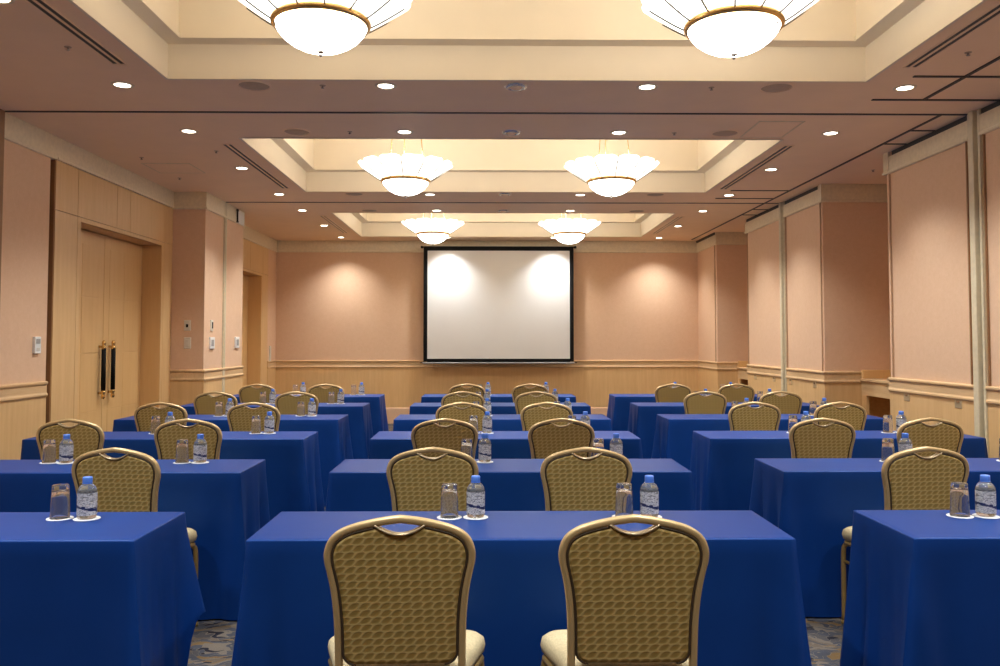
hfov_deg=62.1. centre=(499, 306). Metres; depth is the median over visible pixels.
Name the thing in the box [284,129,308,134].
grille
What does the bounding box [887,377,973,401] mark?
chair rail
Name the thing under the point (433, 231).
chandelier
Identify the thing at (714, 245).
joint
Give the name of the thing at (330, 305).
wall
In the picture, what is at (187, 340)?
wall switch
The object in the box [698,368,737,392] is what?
wainscot
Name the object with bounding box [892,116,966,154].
ceiling track
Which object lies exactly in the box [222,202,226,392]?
post
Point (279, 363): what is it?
chair rail
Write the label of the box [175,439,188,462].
drinking glass
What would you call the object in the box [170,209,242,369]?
wall pillar
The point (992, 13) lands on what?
ceiling vent
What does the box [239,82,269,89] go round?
grille
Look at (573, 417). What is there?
drinking glass
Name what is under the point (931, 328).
wall
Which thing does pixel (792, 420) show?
drinking glass
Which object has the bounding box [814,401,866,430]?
banquet chair
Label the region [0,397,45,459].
wainscot
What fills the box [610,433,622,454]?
water bottle
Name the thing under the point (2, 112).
post
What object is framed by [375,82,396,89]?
recessed light
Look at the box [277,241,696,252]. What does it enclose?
crown molding
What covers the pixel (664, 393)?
banquet chair
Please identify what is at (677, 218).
ceiling vent
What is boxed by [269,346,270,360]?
wall switch
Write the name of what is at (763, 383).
wainscot
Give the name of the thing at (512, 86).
smoke detector
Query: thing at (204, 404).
banquet chair
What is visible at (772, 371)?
chair rail
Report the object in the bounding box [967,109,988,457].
post
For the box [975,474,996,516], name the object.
water bottle
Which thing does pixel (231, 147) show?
ceiling vent
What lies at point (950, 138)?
crown molding
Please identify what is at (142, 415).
banquet chair
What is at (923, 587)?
conference table
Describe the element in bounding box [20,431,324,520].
conference table
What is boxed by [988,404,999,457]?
wainscot
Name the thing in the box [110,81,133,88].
recessed light
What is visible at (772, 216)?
crown molding
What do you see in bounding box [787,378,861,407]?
wainscot
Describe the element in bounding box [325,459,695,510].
conference table
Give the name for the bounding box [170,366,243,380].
chair rail
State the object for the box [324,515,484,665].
banquet chair
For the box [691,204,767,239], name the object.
ceiling track
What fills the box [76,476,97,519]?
water bottle
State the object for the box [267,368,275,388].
wainscot
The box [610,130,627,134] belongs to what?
recessed light
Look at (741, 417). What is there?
banquet chair
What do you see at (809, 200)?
crown molding
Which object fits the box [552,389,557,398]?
water bottle
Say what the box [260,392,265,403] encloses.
drinking glass
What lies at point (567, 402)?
water bottle
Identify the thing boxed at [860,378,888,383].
countertop
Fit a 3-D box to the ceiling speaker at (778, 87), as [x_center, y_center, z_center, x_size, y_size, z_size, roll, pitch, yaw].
[1.833,-1.448,5.505,0.224,0.008,0.224,0,-2,-1]
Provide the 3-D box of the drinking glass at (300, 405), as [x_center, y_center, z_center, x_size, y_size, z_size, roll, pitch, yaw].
[-1.729,0.889,7.206,0.068,0.120,0.068,0,-2,-1]
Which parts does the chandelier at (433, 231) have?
lamp shade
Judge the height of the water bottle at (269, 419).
0.150 m
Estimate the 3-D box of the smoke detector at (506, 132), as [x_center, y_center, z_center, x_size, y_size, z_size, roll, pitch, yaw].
[0.090,-1.392,6.686,0.150,0.021,0.150,0,-2,-1]
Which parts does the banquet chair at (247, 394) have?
backrest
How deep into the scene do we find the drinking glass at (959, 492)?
3.06 m
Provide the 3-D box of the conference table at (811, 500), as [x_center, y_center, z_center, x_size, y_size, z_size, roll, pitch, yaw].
[2.333,1.191,4.388,2.021,0.712,0.554,0,-2,-1]
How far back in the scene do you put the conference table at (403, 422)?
6.89 m
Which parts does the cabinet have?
panel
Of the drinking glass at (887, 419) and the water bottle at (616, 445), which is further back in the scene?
the drinking glass at (887, 419)
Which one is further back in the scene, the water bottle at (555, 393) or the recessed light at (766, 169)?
the water bottle at (555, 393)
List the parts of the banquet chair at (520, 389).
backrest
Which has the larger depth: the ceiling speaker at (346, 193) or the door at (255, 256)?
the door at (255, 256)
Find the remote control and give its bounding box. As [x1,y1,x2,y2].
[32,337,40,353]
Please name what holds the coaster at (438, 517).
on the conference table at (751, 612)
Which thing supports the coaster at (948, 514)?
on the conference table at (923, 587)
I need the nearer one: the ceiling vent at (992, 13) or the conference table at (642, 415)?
the ceiling vent at (992, 13)
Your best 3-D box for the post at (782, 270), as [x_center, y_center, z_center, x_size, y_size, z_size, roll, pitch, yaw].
[3.464,0.265,10.016,0.145,3.050,0.150,0,-2,-1]
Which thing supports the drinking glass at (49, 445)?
on the coaster
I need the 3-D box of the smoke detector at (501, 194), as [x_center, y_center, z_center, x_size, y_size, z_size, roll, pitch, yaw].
[0.055,-1.274,9.498,0.150,0.021,0.150,0,-2,-1]
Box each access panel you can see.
[141,163,204,172]
[740,121,804,137]
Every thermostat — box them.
[209,337,214,348]
[234,337,239,347]
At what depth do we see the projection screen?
13.73 m
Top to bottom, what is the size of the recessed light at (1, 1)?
0.007 m
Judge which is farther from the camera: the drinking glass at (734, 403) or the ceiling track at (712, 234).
the ceiling track at (712, 234)
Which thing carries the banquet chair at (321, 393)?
on the floor
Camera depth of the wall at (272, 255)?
13.58 m
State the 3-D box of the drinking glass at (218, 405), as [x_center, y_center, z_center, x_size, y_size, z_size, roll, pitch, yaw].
[-2.438,0.889,7.195,0.068,0.120,0.068,0,-2,-1]
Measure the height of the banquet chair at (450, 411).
0.893 m
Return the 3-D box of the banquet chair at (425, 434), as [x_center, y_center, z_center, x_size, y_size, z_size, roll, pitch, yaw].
[-0.344,1.146,5.284,0.491,0.893,0.366,0,-2,0]
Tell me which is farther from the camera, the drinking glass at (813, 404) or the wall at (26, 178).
the drinking glass at (813, 404)
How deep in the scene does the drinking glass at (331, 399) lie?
8.58 m
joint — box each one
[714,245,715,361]
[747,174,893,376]
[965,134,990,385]
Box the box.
[236,209,243,225]
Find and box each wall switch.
[184,320,190,330]
[184,337,190,348]
[210,320,212,330]
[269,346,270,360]
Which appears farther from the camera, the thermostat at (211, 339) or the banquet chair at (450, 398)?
the thermostat at (211, 339)
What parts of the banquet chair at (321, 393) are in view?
backrest, frame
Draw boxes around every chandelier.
[238,0,411,56]
[358,139,452,197]
[402,213,463,243]
[538,217,600,245]
[564,140,658,198]
[641,0,818,59]
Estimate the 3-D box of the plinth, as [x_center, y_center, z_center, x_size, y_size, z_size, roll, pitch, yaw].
[-0.177,1.820,13.834,7.130,0.262,0.042,0,-2,-1]
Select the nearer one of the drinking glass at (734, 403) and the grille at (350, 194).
the drinking glass at (734, 403)
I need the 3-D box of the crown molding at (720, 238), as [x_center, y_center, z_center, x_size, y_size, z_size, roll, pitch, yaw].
[3.785,-1.022,13.402,0.940,0.195,1.200,0,-2,-1]
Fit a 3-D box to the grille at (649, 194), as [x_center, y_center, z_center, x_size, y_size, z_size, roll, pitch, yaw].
[1.783,-1.280,9.520,0.200,0.007,0.200,0,-2,-1]
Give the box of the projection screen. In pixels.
[420,246,576,363]
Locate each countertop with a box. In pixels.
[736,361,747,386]
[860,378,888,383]
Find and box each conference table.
[0,459,269,619]
[0,512,205,665]
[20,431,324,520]
[113,415,352,505]
[181,403,372,458]
[231,510,811,665]
[233,394,388,435]
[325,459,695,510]
[368,431,642,458]
[393,414,611,430]
[409,403,590,413]
[421,394,575,402]
[607,394,756,430]
[628,402,819,458]
[651,414,882,469]
[690,431,987,510]
[749,458,999,616]
[840,510,999,665]
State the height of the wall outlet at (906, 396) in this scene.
0.062 m
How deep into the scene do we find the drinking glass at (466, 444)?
4.43 m
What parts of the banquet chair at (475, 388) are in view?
backrest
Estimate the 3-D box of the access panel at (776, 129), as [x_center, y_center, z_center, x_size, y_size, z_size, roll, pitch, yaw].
[2.154,-1.404,6.589,0.350,0.007,0.495,0,-2,-1]
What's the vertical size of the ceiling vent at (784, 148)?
0.007 m
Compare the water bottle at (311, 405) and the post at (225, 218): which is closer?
the water bottle at (311, 405)
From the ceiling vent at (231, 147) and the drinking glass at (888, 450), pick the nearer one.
the drinking glass at (888, 450)
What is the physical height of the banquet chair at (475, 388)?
0.893 m
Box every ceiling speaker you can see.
[237,80,271,90]
[283,128,310,135]
[344,192,363,195]
[361,209,377,211]
[628,210,644,212]
[646,193,664,196]
[711,129,738,136]
[759,82,793,92]
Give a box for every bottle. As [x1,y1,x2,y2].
[59,434,73,462]
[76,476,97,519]
[165,412,174,422]
[193,434,206,462]
[226,398,233,415]
[264,412,273,432]
[269,389,275,403]
[300,382,305,394]
[308,398,315,415]
[337,389,343,403]
[359,382,363,394]
[466,475,484,517]
[479,433,490,461]
[482,411,491,432]
[483,398,490,414]
[484,389,489,400]
[485,382,490,393]
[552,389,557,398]
[564,398,571,409]
[580,411,589,424]
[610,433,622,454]
[640,475,658,516]
[801,411,810,420]
[820,398,827,405]
[896,411,906,430]
[898,433,911,451]
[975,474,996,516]
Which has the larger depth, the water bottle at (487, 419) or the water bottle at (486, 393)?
the water bottle at (486, 393)
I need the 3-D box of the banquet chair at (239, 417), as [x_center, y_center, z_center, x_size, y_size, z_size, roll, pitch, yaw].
[-1.928,1.202,6.639,0.491,0.893,0.366,0,-2,0]
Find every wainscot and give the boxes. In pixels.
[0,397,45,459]
[170,376,241,405]
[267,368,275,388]
[275,368,697,407]
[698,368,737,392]
[748,374,780,395]
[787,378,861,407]
[890,391,974,435]
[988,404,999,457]
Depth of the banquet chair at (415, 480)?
3.74 m
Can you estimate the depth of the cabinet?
8.75 m
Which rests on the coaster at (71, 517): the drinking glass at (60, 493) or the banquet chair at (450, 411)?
the drinking glass at (60, 493)
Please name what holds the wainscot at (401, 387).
attached to the wall at (330, 305)
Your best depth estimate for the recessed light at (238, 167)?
8.07 m
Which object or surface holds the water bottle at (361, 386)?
on the coaster
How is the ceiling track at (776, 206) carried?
attached to the wall at (854, 235)
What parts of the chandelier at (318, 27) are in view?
lamp shade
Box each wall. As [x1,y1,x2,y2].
[0,139,50,384]
[267,249,276,360]
[275,252,697,359]
[697,245,747,361]
[748,202,890,370]
[887,128,999,386]
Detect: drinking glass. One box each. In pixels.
[42,439,55,462]
[49,483,69,519]
[150,416,159,433]
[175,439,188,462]
[215,402,222,415]
[251,416,260,433]
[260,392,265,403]
[292,385,297,394]
[297,401,304,415]
[328,392,334,403]
[351,385,355,394]
[440,483,458,518]
[461,439,472,457]
[469,415,477,431]
[568,415,575,423]
[592,438,603,455]
[615,482,632,515]
[731,401,737,407]
[757,391,762,401]
[788,415,797,432]
[809,401,816,414]
[881,438,894,460]
[883,415,892,432]
[950,482,969,516]
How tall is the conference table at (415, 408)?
0.712 m
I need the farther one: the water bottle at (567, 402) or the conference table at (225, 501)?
the water bottle at (567, 402)
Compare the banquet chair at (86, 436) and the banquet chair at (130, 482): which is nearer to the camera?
the banquet chair at (130, 482)
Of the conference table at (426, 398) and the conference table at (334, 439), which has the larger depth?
the conference table at (426, 398)
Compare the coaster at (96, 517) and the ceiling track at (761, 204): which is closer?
the coaster at (96, 517)
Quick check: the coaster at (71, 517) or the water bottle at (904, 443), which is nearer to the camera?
the coaster at (71, 517)
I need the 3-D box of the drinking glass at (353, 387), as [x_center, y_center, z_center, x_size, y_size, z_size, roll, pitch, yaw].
[-1.766,1.007,10.018,0.068,0.120,0.068,0,-2,-1]
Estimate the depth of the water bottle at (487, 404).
7.20 m
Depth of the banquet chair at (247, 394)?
9.27 m
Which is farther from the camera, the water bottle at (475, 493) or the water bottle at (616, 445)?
the water bottle at (616, 445)
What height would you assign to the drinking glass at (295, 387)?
0.120 m
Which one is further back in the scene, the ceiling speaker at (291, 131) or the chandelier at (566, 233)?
the chandelier at (566, 233)
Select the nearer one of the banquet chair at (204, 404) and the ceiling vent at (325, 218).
the banquet chair at (204, 404)
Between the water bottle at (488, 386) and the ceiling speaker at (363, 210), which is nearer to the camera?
the water bottle at (488, 386)
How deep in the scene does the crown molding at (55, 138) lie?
6.80 m
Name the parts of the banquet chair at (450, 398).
backrest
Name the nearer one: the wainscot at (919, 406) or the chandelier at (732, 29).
the chandelier at (732, 29)
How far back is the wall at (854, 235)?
8.89 m
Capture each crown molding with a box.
[4,112,52,157]
[51,135,57,159]
[58,137,277,251]
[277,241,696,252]
[696,232,746,252]
[744,208,778,233]
[783,190,818,217]
[817,184,887,202]
[882,152,889,175]
[888,121,967,173]
[979,106,999,134]
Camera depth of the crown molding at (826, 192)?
8.88 m
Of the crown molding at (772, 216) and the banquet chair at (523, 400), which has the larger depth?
the crown molding at (772, 216)
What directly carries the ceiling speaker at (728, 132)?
attached to the ceiling
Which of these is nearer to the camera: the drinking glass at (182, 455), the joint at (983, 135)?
the drinking glass at (182, 455)
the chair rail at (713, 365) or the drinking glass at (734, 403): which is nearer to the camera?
the drinking glass at (734, 403)
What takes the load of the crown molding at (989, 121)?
attached to the wall at (931, 328)
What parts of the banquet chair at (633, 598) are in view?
seat frame, seat, hand hold trim, backrest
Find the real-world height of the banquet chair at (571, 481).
0.893 m
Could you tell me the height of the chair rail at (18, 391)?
0.125 m
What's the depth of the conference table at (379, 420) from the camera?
9.67 m
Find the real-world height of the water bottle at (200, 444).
0.150 m
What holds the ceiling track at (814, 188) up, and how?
attached to the wall at (854, 235)
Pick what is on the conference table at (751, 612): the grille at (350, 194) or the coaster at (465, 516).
the coaster at (465, 516)
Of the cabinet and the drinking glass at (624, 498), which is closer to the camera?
the drinking glass at (624, 498)
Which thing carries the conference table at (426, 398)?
on the floor
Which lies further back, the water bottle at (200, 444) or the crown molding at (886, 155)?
the crown molding at (886, 155)
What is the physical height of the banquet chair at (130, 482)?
0.893 m
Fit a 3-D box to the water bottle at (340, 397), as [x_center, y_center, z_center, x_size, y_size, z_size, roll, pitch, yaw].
[-1.650,0.933,8.601,0.068,0.150,0.068,0,-2,-2]
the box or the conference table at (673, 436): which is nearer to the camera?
the conference table at (673, 436)
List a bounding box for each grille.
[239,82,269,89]
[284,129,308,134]
[346,193,361,195]
[648,193,663,195]
[713,131,736,135]
[761,84,791,91]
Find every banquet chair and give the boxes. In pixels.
[36,419,104,459]
[71,447,197,626]
[134,402,187,431]
[154,418,221,458]
[193,391,237,414]
[227,402,280,430]
[239,384,275,402]
[275,391,318,414]
[307,384,344,402]
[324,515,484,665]
[386,447,478,510]
[411,418,477,458]
[435,402,486,430]
[441,391,484,407]
[448,384,484,397]
[512,384,548,402]
[515,391,557,413]
[520,402,572,430]
[528,418,594,458]
[540,447,631,510]
[540,514,708,665]
[655,384,691,401]
[683,391,726,413]
[718,383,754,401]
[728,402,780,430]
[759,391,801,413]
[789,418,855,457]
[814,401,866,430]
[841,446,968,623]
[896,417,963,456]
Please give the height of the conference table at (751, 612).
0.712 m
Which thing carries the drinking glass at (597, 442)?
on the coaster
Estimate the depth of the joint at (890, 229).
8.88 m
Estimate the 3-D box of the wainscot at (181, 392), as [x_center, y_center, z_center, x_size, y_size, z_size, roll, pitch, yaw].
[-3.538,1.317,9.982,0.433,0.945,1.454,0,-2,-1]
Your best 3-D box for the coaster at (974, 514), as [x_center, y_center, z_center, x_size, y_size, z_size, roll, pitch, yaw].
[1.802,0.778,3.077,0.092,0.003,0.092,0,-2,-1]
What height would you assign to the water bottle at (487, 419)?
0.150 m
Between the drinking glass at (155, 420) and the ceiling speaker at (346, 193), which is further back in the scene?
the ceiling speaker at (346, 193)
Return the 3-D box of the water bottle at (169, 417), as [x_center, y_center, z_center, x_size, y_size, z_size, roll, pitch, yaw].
[-2.319,0.817,5.831,0.068,0.150,0.068,0,-2,-2]
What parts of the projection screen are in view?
rail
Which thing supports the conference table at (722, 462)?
on the floor
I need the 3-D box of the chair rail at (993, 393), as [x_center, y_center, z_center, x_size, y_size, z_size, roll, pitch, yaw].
[3.536,0.462,1.876,0.042,0.125,8.100,0,-2,-1]
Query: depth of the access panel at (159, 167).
8.03 m
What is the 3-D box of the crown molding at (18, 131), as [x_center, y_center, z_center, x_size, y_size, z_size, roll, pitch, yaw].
[-3.598,-1.488,2.287,0.040,0.195,8.935,0,-2,-1]
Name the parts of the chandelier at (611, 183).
lamp shade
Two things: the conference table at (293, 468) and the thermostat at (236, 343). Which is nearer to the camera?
the conference table at (293, 468)
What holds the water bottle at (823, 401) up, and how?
on the coaster
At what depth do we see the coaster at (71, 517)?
3.01 m
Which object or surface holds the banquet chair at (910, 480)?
on the floor
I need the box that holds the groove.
[45,161,50,380]
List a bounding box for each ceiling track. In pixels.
[5,111,966,115]
[226,202,778,203]
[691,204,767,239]
[696,232,714,242]
[715,116,939,202]
[746,204,778,221]
[785,186,817,203]
[871,56,999,100]
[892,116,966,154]
[981,100,999,113]
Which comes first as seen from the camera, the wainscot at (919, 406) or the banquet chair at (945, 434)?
the banquet chair at (945, 434)
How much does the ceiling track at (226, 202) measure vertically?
0.009 m
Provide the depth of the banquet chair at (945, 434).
5.18 m
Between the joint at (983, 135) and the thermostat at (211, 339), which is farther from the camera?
the thermostat at (211, 339)
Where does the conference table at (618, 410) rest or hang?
on the floor
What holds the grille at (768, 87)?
attached to the ceiling speaker at (778, 87)
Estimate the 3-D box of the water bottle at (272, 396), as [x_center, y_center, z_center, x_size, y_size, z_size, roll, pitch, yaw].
[-2.355,0.933,8.602,0.068,0.150,0.068,1,-3,-21]
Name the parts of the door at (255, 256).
veneer panel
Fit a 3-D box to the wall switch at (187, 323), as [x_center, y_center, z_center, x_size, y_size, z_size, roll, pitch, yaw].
[-3.504,0.215,9.299,0.075,0.118,0.026,0,-2,-1]
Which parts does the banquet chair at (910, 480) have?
leg, seat, seat frame, frame, backrest, hand hold trim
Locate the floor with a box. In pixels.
[187,424,843,665]
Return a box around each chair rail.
[0,381,47,401]
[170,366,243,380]
[267,360,275,368]
[276,360,697,367]
[698,360,737,369]
[746,364,780,377]
[786,368,861,382]
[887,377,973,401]
[985,386,999,404]
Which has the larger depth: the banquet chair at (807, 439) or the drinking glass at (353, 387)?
the drinking glass at (353, 387)
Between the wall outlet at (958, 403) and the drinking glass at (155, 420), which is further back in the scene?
the wall outlet at (958, 403)
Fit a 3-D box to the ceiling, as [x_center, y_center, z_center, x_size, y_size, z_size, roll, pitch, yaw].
[0.227,-1.821,5.935,9.000,0.784,16.700,0,-2,-1]
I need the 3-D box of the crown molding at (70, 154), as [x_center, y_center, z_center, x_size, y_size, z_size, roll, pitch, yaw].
[-3.536,-1.149,10.377,0.445,0.195,7.075,0,-2,-1]
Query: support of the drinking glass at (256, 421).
on the coaster
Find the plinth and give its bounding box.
[386,407,607,423]
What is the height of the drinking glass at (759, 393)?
0.120 m
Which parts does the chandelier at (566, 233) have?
lamp shade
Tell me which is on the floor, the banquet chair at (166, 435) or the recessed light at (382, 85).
the banquet chair at (166, 435)
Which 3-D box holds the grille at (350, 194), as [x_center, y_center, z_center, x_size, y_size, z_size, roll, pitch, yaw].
[-1.667,-1.282,9.477,0.200,0.007,0.200,0,-2,-1]
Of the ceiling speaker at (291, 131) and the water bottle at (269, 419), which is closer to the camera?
the water bottle at (269, 419)
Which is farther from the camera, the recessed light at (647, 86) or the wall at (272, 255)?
the wall at (272, 255)
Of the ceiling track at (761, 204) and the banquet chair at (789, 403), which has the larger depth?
the ceiling track at (761, 204)
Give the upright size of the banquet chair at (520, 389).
0.893 m
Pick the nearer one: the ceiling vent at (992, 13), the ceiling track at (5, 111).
the ceiling vent at (992, 13)
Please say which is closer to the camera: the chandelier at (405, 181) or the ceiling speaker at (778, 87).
the ceiling speaker at (778, 87)
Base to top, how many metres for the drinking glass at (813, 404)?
0.120 m
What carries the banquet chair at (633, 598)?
on the floor
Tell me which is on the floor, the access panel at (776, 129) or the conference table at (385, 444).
the conference table at (385, 444)
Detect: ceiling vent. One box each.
[25,0,126,64]
[221,144,289,188]
[320,216,347,232]
[652,216,683,233]
[718,145,794,189]
[902,3,999,67]
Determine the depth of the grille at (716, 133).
6.70 m
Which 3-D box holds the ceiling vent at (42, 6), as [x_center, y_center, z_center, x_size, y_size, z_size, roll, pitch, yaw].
[-2.294,-1.513,3.984,0.090,0.007,2.106,0,-2,-1]
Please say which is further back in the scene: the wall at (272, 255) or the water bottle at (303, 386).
the wall at (272, 255)
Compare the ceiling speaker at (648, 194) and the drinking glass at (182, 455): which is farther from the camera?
the ceiling speaker at (648, 194)
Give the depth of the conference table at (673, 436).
6.91 m
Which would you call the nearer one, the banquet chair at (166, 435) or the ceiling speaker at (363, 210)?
the banquet chair at (166, 435)
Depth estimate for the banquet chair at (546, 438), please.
5.15 m
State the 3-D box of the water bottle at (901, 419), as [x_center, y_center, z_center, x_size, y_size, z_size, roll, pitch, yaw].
[2.850,0.820,5.894,0.068,0.150,0.068,-1,-3,19]
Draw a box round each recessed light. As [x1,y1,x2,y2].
[0,0,14,3]
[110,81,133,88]
[179,129,197,133]
[234,166,249,169]
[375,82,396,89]
[395,129,412,133]
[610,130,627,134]
[636,83,657,89]
[763,168,778,170]
[821,131,839,135]
[893,84,916,90]
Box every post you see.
[0,109,4,293]
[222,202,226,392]
[779,202,786,395]
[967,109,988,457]
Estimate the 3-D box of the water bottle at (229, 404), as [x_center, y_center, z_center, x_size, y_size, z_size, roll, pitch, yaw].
[-2.342,0.874,7.193,0.068,0.150,0.068,1,-3,-21]
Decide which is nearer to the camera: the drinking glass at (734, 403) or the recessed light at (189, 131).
the recessed light at (189, 131)
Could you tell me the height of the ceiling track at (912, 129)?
0.009 m
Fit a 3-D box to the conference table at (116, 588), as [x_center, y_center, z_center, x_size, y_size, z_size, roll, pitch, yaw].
[-2.129,1.130,2.930,2.019,0.712,0.547,0,-2,-1]
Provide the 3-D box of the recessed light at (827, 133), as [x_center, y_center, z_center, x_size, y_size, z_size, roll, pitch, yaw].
[2.673,-1.398,6.710,0.148,0.007,0.148,0,-2,-1]
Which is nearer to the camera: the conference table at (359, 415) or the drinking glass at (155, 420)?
the drinking glass at (155, 420)
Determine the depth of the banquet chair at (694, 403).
7.94 m
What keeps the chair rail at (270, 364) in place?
attached to the wall at (272, 255)
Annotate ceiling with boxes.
[0,0,999,240]
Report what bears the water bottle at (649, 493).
on the coaster
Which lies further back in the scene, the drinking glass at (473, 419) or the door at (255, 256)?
the door at (255, 256)
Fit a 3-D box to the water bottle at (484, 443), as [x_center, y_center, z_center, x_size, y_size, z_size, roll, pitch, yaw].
[-0.081,0.759,4.462,0.068,0.150,0.068,1,-3,-19]
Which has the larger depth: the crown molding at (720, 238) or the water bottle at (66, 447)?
the crown molding at (720, 238)
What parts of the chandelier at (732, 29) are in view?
lamp shade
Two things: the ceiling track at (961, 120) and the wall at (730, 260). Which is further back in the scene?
the wall at (730, 260)
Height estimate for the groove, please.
3.050 m
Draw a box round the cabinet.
[860,370,890,417]
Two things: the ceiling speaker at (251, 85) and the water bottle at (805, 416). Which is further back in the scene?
the water bottle at (805, 416)
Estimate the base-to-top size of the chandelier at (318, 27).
1.028 m
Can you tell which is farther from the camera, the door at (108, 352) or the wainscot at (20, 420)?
the door at (108, 352)
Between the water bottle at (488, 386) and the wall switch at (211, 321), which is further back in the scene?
the water bottle at (488, 386)
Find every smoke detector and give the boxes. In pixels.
[499,193,510,195]
[502,130,519,135]
[505,83,526,90]
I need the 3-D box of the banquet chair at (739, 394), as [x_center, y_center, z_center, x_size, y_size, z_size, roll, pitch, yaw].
[2.657,1.322,9.482,0.491,0.893,0.366,0,-2,-1]
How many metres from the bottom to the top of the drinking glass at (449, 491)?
0.120 m
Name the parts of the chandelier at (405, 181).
lamp shade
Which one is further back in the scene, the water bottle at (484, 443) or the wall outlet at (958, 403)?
the wall outlet at (958, 403)
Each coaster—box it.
[46,516,73,520]
[73,516,100,521]
[437,515,461,519]
[463,515,487,519]
[946,513,973,518]
[972,513,999,518]
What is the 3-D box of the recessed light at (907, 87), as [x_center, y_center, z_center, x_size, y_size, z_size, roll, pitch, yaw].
[2.688,-1.448,5.509,0.148,0.007,0.148,0,-2,-1]
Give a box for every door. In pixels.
[45,160,172,431]
[242,238,267,387]
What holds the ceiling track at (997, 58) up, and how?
attached to the ceiling
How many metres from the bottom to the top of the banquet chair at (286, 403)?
0.893 m
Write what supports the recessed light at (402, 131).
in the ceiling
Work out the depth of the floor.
3.79 m
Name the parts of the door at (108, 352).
veneer panel, handle, handle, veneer panel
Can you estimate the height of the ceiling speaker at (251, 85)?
0.008 m
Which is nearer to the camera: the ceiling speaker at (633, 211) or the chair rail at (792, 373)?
the chair rail at (792, 373)
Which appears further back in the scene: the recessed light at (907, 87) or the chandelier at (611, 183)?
the chandelier at (611, 183)
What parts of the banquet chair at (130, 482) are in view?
hand hold trim, backrest, frame, seat, leg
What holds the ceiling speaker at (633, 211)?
attached to the ceiling
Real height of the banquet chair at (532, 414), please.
0.893 m
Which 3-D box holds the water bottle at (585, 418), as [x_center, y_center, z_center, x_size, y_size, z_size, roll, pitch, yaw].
[0.602,0.818,5.861,0.068,0.150,0.068,-1,-3,19]

